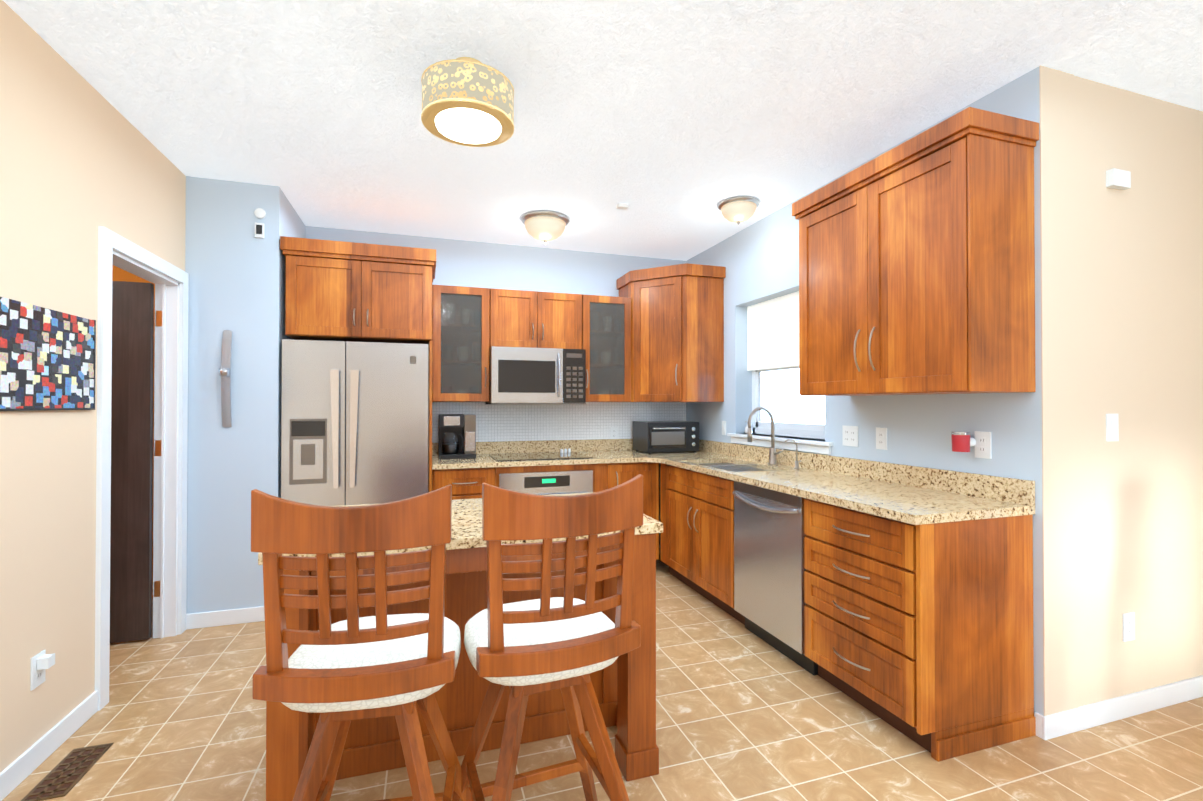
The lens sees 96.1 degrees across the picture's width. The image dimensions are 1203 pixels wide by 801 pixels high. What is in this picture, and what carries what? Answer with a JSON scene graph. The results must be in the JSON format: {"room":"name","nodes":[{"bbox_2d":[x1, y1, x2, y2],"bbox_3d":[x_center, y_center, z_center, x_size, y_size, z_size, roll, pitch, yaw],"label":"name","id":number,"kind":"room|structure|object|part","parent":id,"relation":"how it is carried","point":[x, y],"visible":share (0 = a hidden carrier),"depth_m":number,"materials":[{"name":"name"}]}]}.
{"room":"kitchen","nodes":[
{"label":"kitchen","id":0,"kind":"room"},
{"bbox_2d":[0,0,185,772],"bbox_3d":[-1.555,-0.017,0.219,0.110,2.690,6.250,0,-1,-18],"label":"wall","id":1,"kind":"structure","parent":0,"point":[72,165],"depth_m":2.08,"materials":[{"name":"beige paint"}]},
{"bbox_2d":[30,650,54,690],"bbox_3d":[-2.060,0.993,1.996,0.040,0.117,0.072,0,-1,-18],"label":"outlet","id":2,"kind":"object","parent":1,"relation":"attached to","point":[42,662],"visible":1,"depth_m":1.96,"materials":[{"name":"white plastic"}]},
{"bbox_2d":[0,297,95,410],"bbox_3d":[-1.980,-0.158,1.721,0.014,0.384,1.247,0,-1,-18],"label":"painting","id":3,"kind":"object","parent":1,"relation":"attached to","point":[47,359],"visible":0.96,"depth_m":2.01,"materials":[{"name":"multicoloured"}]},
{"bbox_2d":[0,690,97,800],"bbox_3d":[-1.373,1.280,-0.146,0.013,0.090,5.245,0,-1,-18],"label":"baseboard","id":4,"kind":"structure","parent":1,"relation":"attached to","point":[14,774],"depth_m":2.02,"materials":[{"name":"white wood"}]},
{"bbox_2d":[110,281,153,642],"bbox_3d":[-2.924,0.337,2.932,0.797,2.003,0.035,0,-1,-18],"label":"door leaf","id":5,"kind":"structure","parent":1,"relation":"in","point":[131,466],"depth_m":3.01,"materials":[{"name":"brown wood"}]},
{"bbox_2d":[95,226,188,710],"bbox_3d":[-2.376,0.296,2.757,0.130,2.107,0.894,0,-1,-18],"label":"door frame","id":6,"kind":"structure","parent":1,"relation":"attached to","point":[170,451],"depth_m":3.08,"materials":[{"name":"white wood"}]},
{"bbox_2d":[186,606,264,629],"bbox_3d":[-2.234,1.308,3.271,0.503,0.090,0.023,0,-1,-18],"label":"baseboard","id":7,"kind":"structure","parent":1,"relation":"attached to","point":[251,614],"depth_m":3.25,"materials":[{"name":"white wood"}]},
{"bbox_2d":[112,265,154,597],"bbox_3d":[-3.500,0.011,3.638,1.460,2.690,0.100,0,-1,-18],"label":"wall","id":8,"kind":"structure","parent":0,"point":[119,274],"depth_m":3.70,"materials":[{"name":"orange"}]},
{"bbox_2d":[185,176,308,613],"bbox_3d":[-2.411,0.011,3.621,0.600,2.690,0.750,0,-1,-18],"label":"wall","id":9,"kind":"structure","parent":0,"point":[235,268],"depth_m":3.28,"materials":[{"name":"blue paint"}]},
{"bbox_2d":[219,330,231,427],"bbox_3d":[-2.252,-0.132,3.234,0.052,0.590,0.087,0,-1,-18],"label":"wall sconce","id":10,"kind":"object","parent":9,"relation":"attached to","point":[225,371],"visible":1,"depth_m":3.25,"materials":[{"name":"silver metal"}]},
{"bbox_2d":[254,208,265,238],"bbox_3d":[-2.101,-1.091,3.327,0.060,0.180,0.020,0,-1,-18],"label":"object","id":11,"kind":"object","parent":9,"relation":"attached to","point":[259,213],"visible":0.98,"depth_m":3.32,"materials":[{"name":"white plastic"}]},
{"bbox_2d":[309,226,684,547],"bbox_3d":[-0.933,0.019,4.589,4.010,2.690,0.110,0,-1,-18],"label":"wall","id":12,"kind":"structure","parent":0,"point":[464,263],"depth_m":4.61,"materials":[{"name":"blue"}]},
{"bbox_2d":[280,236,435,350],"bbox_3d":[-1.675,-0.712,3.868,0.927,0.609,0.807,0,-1,-18],"label":"upper cabinet","id":13,"kind":"object","parent":12,"relation":"attached to","point":[348,291],"visible":0.96,"depth_m":3.51,"materials":[{"name":"brown wood"}]},
{"bbox_2d":[432,285,489,401],"bbox_3d":[-1.118,-0.434,4.278,0.429,0.888,0.369,0,-1,-18],"label":"upper cabinet","id":14,"kind":"object","parent":12,"relation":"attached to","point":[460,343],"visible":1,"depth_m":4.14,"materials":[{"name":"brown wood"}]},
{"bbox_2d":[490,288,581,348],"bbox_3d":[-0.558,-0.644,4.463,0.748,0.465,0.369,0,-1,-18],"label":"upper cabinet","id":15,"kind":"object","parent":12,"relation":"attached to","point":[528,319],"visible":0.77,"depth_m":4.32,"materials":[{"name":"brown wood"}]},
{"bbox_2d":[486,346,585,403],"bbox_3d":[-0.540,-0.190,4.408,0.747,0.441,0.472,0,-1,-18],"label":"over-the-range microwave","id":16,"kind":"object","parent":15,"relation":"attached to","point":[522,375],"visible":0.98,"depth_m":4.22,"materials":[{"name":"silver metal"}]},
{"bbox_2d":[432,402,685,442],"bbox_3d":[-0.290,0.175,4.736,2.291,0.339,0.007,0,-1,-18],"label":"tile backsplash","id":17,"kind":"structure","parent":12,"relation":"attached to","point":[532,422],"depth_m":4.70,"materials":[{"name":"tile"}]},
{"bbox_2d":[610,427,617,438],"bbox_3d":[0.114,0.297,4.859,0.072,0.117,0.008,0,-1,-18],"label":"outlet","id":18,"kind":"object","parent":17,"relation":"attached to","point":[613,432],"visible":0.48,"depth_m":4.84,"materials":[{"name":"white plastic"}]},
{"bbox_2d":[582,294,630,401],"bbox_3d":[0.004,-0.431,4.646,0.433,0.888,0.369,0,-1,-18],"label":"upper cabinet","id":19,"kind":"object","parent":12,"relation":"attached to","point":[606,332],"visible":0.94,"depth_m":4.51,"materials":[{"name":"brown wood"}]},
{"bbox_2d":[617,263,725,401],"bbox_3d":[0.577,-0.541,4.655,0.697,1.108,0.708,0,-1,-18],"label":"upper cabinet","id":20,"kind":"object","parent":12,"relation":"attached to","point":[677,333],"visible":1,"depth_m":4.42,"materials":[{"name":"brown wood"}]},
{"bbox_2d":[2,548,1202,800],"bbox_3d":[-0.073,1.361,1.161,6.680,0.050,7.140,0,-1,-18],"label":"floor","id":21,"kind":"structure","parent":0,"point":[742,714],"depth_m":2.10,"materials":[{"name":"tile"}]},
{"bbox_2d":[21,743,113,800],"bbox_3d":[-1.924,1.339,1.954,0.125,0.006,0.300,0,-1,-18],"label":"floor vent","id":22,"kind":"object","parent":21,"relation":"in","point":[67,773],"visible":1,"depth_m":1.94,"materials":[{"name":"brown metal"}]},
{"bbox_2d":[281,339,431,505],"bbox_3d":[-1.677,0.477,3.842,0.893,1.762,0.836,0,-1,-18],"label":"refrigerator","id":23,"kind":"object","parent":21,"relation":"on","point":[354,423],"depth_m":3.48,"materials":[{"name":"silver metal"}]},
{"bbox_3d":[-1.276,0.479,4.019,0.019,1.762,0.748,0,-1,-18],"label":"fridge end panel","id":24,"kind":"part","parent":23,"relation":"part of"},
{"bbox_2d":[251,484,470,800],"bbox_3d":[-0.552,0.762,1.330,0.534,1.158,0.534,0,0,-10],"label":"stool","id":25,"kind":"object","parent":21,"relation":"on","point":[339,676],"visible":1,"depth_m":1.13,"materials":[{"name":"wood"}]},
{"bbox_2d":[432,467,495,499],"bbox_3d":[-1.046,0.918,4.053,0.434,0.884,0.634,0,-1,-18],"label":"base cabinet","id":26,"kind":"object","parent":21,"relation":"on","point":[465,483],"visible":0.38,"depth_m":3.79,"materials":[{"name":"brown wood"}]},
{"bbox_2d":[266,532,662,800],"bbox_3d":[-0.492,0.909,2.075,1.246,0.868,0.688,0,-1,-18],"label":"kitchen island","id":27,"kind":"object","parent":21,"relation":"on","point":[624,686],"depth_m":1.95,"materials":[{"name":"wood"}]},
{"bbox_2d":[258,492,662,564],"bbox_3d":[-0.491,0.456,2.078,1.260,0.034,0.730,0,-1,-18],"label":"island countertop","id":28,"kind":"structure","parent":27,"relation":"on","point":[466,514],"depth_m":1.86,"materials":[{"name":"beige stone"}]},
{"bbox_2d":[496,464,594,494],"bbox_3d":[-0.483,0.919,4.223,0.739,0.884,0.661,0,-1,-18],"label":"oven","id":29,"kind":"object","parent":21,"relation":"on","point":[555,479],"visible":0.33,"depth_m":3.97,"materials":[{"name":"silver metal"}]},
{"bbox_2d":[453,474,642,800],"bbox_3d":[-0.160,0.763,1.448,0.534,1.158,0.534,0,-1,-23],"label":"stool","id":30,"kind":"object","parent":21,"relation":"on","point":[567,644],"visible":1,"depth_m":1.27,"materials":[{"name":"wood"}]},
{"bbox_2d":[594,462,658,559],"bbox_3d":[0.120,0.921,4.435,0.537,0.884,0.634,0,-1,-18],"label":"base cabinet","id":31,"kind":"object","parent":21,"relation":"on","point":[608,475],"visible":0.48,"depth_m":4.21,"materials":[{"name":"brown wood"}]},
{"bbox_2d":[660,463,744,624],"bbox_3d":[0.879,0.916,3.811,0.634,0.884,1.098,0,-1,-18],"label":"base cabinet","id":32,"kind":"object","parent":21,"relation":"on","point":[697,534],"visible":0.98,"depth_m":3.61,"materials":[{"name":"brown wood"}]},
{"bbox_2d":[432,439,643,468],"bbox_3d":[-0.485,0.409,4.295,1.650,0.135,0.718,0,-1,-18],"label":"countertop","id":33,"kind":"structure","parent":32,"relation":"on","point":[601,450],"depth_m":4.50,"materials":[{"name":"beige stone"}]},
{"bbox_2d":[438,414,475,458],"bbox_3d":[-1.127,0.273,4.213,0.270,0.335,0.280,0,-1,-18],"label":"coffee maker","id":34,"kind":"object","parent":33,"relation":"on","point":[456,436],"visible":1,"depth_m":4.13,"materials":[{"name":"black plastic"}]},
{"bbox_2d":[489,448,592,460],"bbox_3d":[-0.488,0.420,4.247,0.725,0.040,0.510,0,-1,-18],"label":"cooktop","id":35,"kind":"object","parent":33,"relation":"in","point":[565,454],"visible":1,"depth_m":4.19,"materials":[{"name":"black glass"}]},
{"bbox_2d":[644,439,1034,524],"bbox_3d":[0.928,0.403,3.524,0.728,0.135,3.063,0,-1,-18],"label":"countertop","id":36,"kind":"structure","parent":32,"relation":"on","point":[914,495],"depth_m":2.64,"materials":[{"name":"beige stone"}]},
{"bbox_2d":[633,421,698,453],"bbox_3d":[0.565,0.314,4.702,0.480,0.262,0.382,0,-1,-18],"label":"toaster oven","id":37,"kind":"object","parent":36,"relation":"on","point":[649,437],"visible":1,"depth_m":4.56,"materials":[{"name":"black metal"}]},
{"bbox_2d":[747,406,783,464],"bbox_3d":[1.093,0.238,3.612,0.236,0.396,0.134,0,-1,-18],"label":"faucet","id":38,"kind":"object","parent":36,"relation":"on","point":[773,453],"visible":1,"depth_m":3.65,"materials":[{"name":"silver metal"}]},
{"bbox_2d":[785,438,800,468],"bbox_3d":[1.209,0.337,3.410,0.106,0.194,0.055,0,-1,-18],"label":"filter faucet","id":39,"kind":"object","parent":36,"relation":"on","point":[796,464],"visible":1,"depth_m":3.42,"materials":[{"name":"silver metal"}]},
{"bbox_2d":[732,481,817,675],"bbox_3d":[1.145,0.909,3.001,0.623,0.884,0.600,0,-1,-18],"label":"dishwasher","id":40,"kind":"object","parent":21,"relation":"on","point":[769,568],"visible":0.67,"depth_m":2.86,"materials":[{"name":"silver metal"}]},
{"bbox_2d":[804,498,1035,761],"bbox_3d":[1.344,0.904,2.393,0.634,0.884,0.670,0,-1,-18],"label":"drawers","id":41,"kind":"object","parent":21,"relation":"on","point":[922,635],"visible":0.98,"depth_m":2.12,"materials":[{"name":"brown wood"}]},
{"bbox_2d":[3,0,1202,260],"bbox_3d":[-0.073,-1.379,1.184,6.680,0.050,7.140,0,-1,-18],"label":"ceiling","id":42,"kind":"structure","parent":0,"point":[673,124],"depth_m":2.31,"materials":[{"name":"white paint"}]},
{"bbox_2d":[421,57,513,146],"bbox_3d":[-0.535,-1.208,2.178,0.364,0.274,0.364,0,-1,-18],"label":"drum ceiling light","id":43,"kind":"object","parent":42,"relation":"attached to","point":[467,80],"depth_m":2.06,"materials":[{"name":"gold metal"}]},
{"bbox_3d":[-0.535,-1.162,2.177,0.260,0.141,0.260,0,-1,-18],"label":"ceiling light drum shade","id":44,"kind":"part","parent":43,"relation":"part of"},
{"bbox_2d":[521,210,569,244],"bbox_3d":[-0.412,-1.233,3.954,0.356,0.194,0.356,0,-1,-18],"label":"dome ceiling light","id":45,"kind":"object","parent":42,"relation":"attached to","point":[531,214],"depth_m":3.85,"materials":[{"name":"beige glass"}]},
{"bbox_3d":[-0.412,-1.234,3.954,0.300,0.125,0.300,0,-1,-18],"label":"dome ceiling light shade","id":46,"kind":"part","parent":45,"relation":"part of","materials":[{"name":"white glass"}]},
{"bbox_2d":[616,203,628,209],"bbox_3d":[0.142,-1.319,3.671,0.075,0.027,0.055,0,-1,-18],"label":"smoke detector","id":47,"kind":"object","parent":42,"relation":"attached to","point":[623,206],"visible":1,"depth_m":3.65,"materials":[{"name":"white plastic"}]},
{"bbox_2d":[718,196,759,225],"bbox_3d":[0.927,-1.257,3.656,0.278,0.151,0.278,0,-1,-18],"label":"dome ceiling light","id":48,"kind":"object","parent":42,"relation":"attached to","point":[740,198],"depth_m":3.58,"materials":[{"name":"beige glass"}]},
{"bbox_3d":[0.927,-1.258,3.656,0.234,0.098,0.234,0,-1,-18],"label":"dome ceiling light shade","id":49,"kind":"part","parent":48,"relation":"part of","materials":[{"name":"white glass"}]},
{"bbox_2d":[685,66,1043,715],"bbox_3d":[1.380,0.012,3.647,0.200,2.690,3.060,0,-1,-18],"label":"wall","id":50,"kind":"structure","parent":0,"point":[760,260],"depth_m":2.77,"materials":[{"name":"blue paint"}]},
{"bbox_2d":[722,421,725,434],"bbox_3d":[1.005,0.227,4.448,0.011,0.117,0.060,0,-1,-18],"label":"outlet","id":51,"kind":"object","parent":50,"relation":"attached to","point":[723,422],"depth_m":4.44,"materials":[{"name":"white plastic"}]},
{"bbox_2d":[747,291,798,370],"bbox_3d":[1.336,-0.497,3.852,0.033,0.510,0.990,0,-1,-18],"label":"window shade","id":52,"kind":"object","parent":50,"relation":"attached to","point":[773,332],"visible":0.64,"depth_m":3.98,"materials":[{"name":"white fabric"}]},
{"bbox_2d":[727,366,832,454],"bbox_3d":[1.299,-0.212,3.838,0.235,1.090,1.150,0,-1,-18],"label":"window","id":53,"kind":"structure","parent":50,"relation":"in","point":[775,391],"depth_m":3.92,"materials":[{"name":"white glass"}]},
{"bbox_2d":[842,425,857,446],"bbox_3d":[1.439,0.206,3.128,0.007,0.117,0.118,0,-1,-18],"label":"outlet","id":54,"kind":"object","parent":50,"relation":"attached to","point":[849,434],"depth_m":3.12,"materials":[{"name":"white plastic"}]},
{"bbox_2d":[876,427,886,449],"bbox_3d":[1.509,0.206,2.914,0.007,0.117,0.072,0,-1,-18],"label":"outlet","id":55,"kind":"object","parent":50,"relation":"attached to","point":[881,433],"depth_m":2.91,"materials":[{"name":"white plastic"}]},
{"bbox_2d":[792,107,1038,395],"bbox_3d":[1.410,-0.571,2.601,0.392,1.082,1.045,0,-1,-18],"label":"upper cabinet","id":56,"kind":"object","parent":50,"relation":"attached to","point":[917,265],"visible":1,"depth_m":2.26,"materials":[{"name":"brown wood"}]},
{"bbox_2d":[951,431,991,458],"bbox_3d":[1.643,0.196,2.410,0.143,0.117,0.076,0,-1,21],"label":"outlet","id":57,"kind":"object","parent":50,"relation":"attached to","point":[964,441],"depth_m":2.39,"materials":[{"name":"white plastic"}]},
{"bbox_2d":[1039,65,1202,715],"bbox_3d":[2.300,0.001,2.394,1.170,2.690,0.114,0,-1,-18],"label":"wall","id":58,"kind":"structure","parent":0,"point":[1122,314],"depth_m":2.31,"materials":[{"name":"beige paint"}]},
{"bbox_2d":[1106,414,1118,440],"bbox_3d":[2.165,0.114,2.286,0.072,0.117,0.012,0,-1,-18],"label":"light switch","id":59,"kind":"object","parent":58,"relation":"attached to","point":[1112,425],"depth_m":2.28,"materials":[{"name":"white plastic"}]},
{"bbox_2d":[1106,168,1130,189],"bbox_3d":[2.197,-0.940,2.297,0.110,0.070,0.027,0,-1,-18],"label":"door chime","id":60,"kind":"object","parent":58,"relation":"attached to","point":[1118,179],"depth_m":2.28,"materials":[{"name":"white plastic"}]},
{"bbox_2d":[1123,612,1134,641],"bbox_3d":[2.257,0.968,2.311,0.072,0.117,0.007,0,-1,-18],"label":"outlet","id":61,"kind":"object","parent":58,"relation":"attached to","point":[1128,618],"depth_m":2.31,"materials":[{"name":"white plastic"}]}
]}

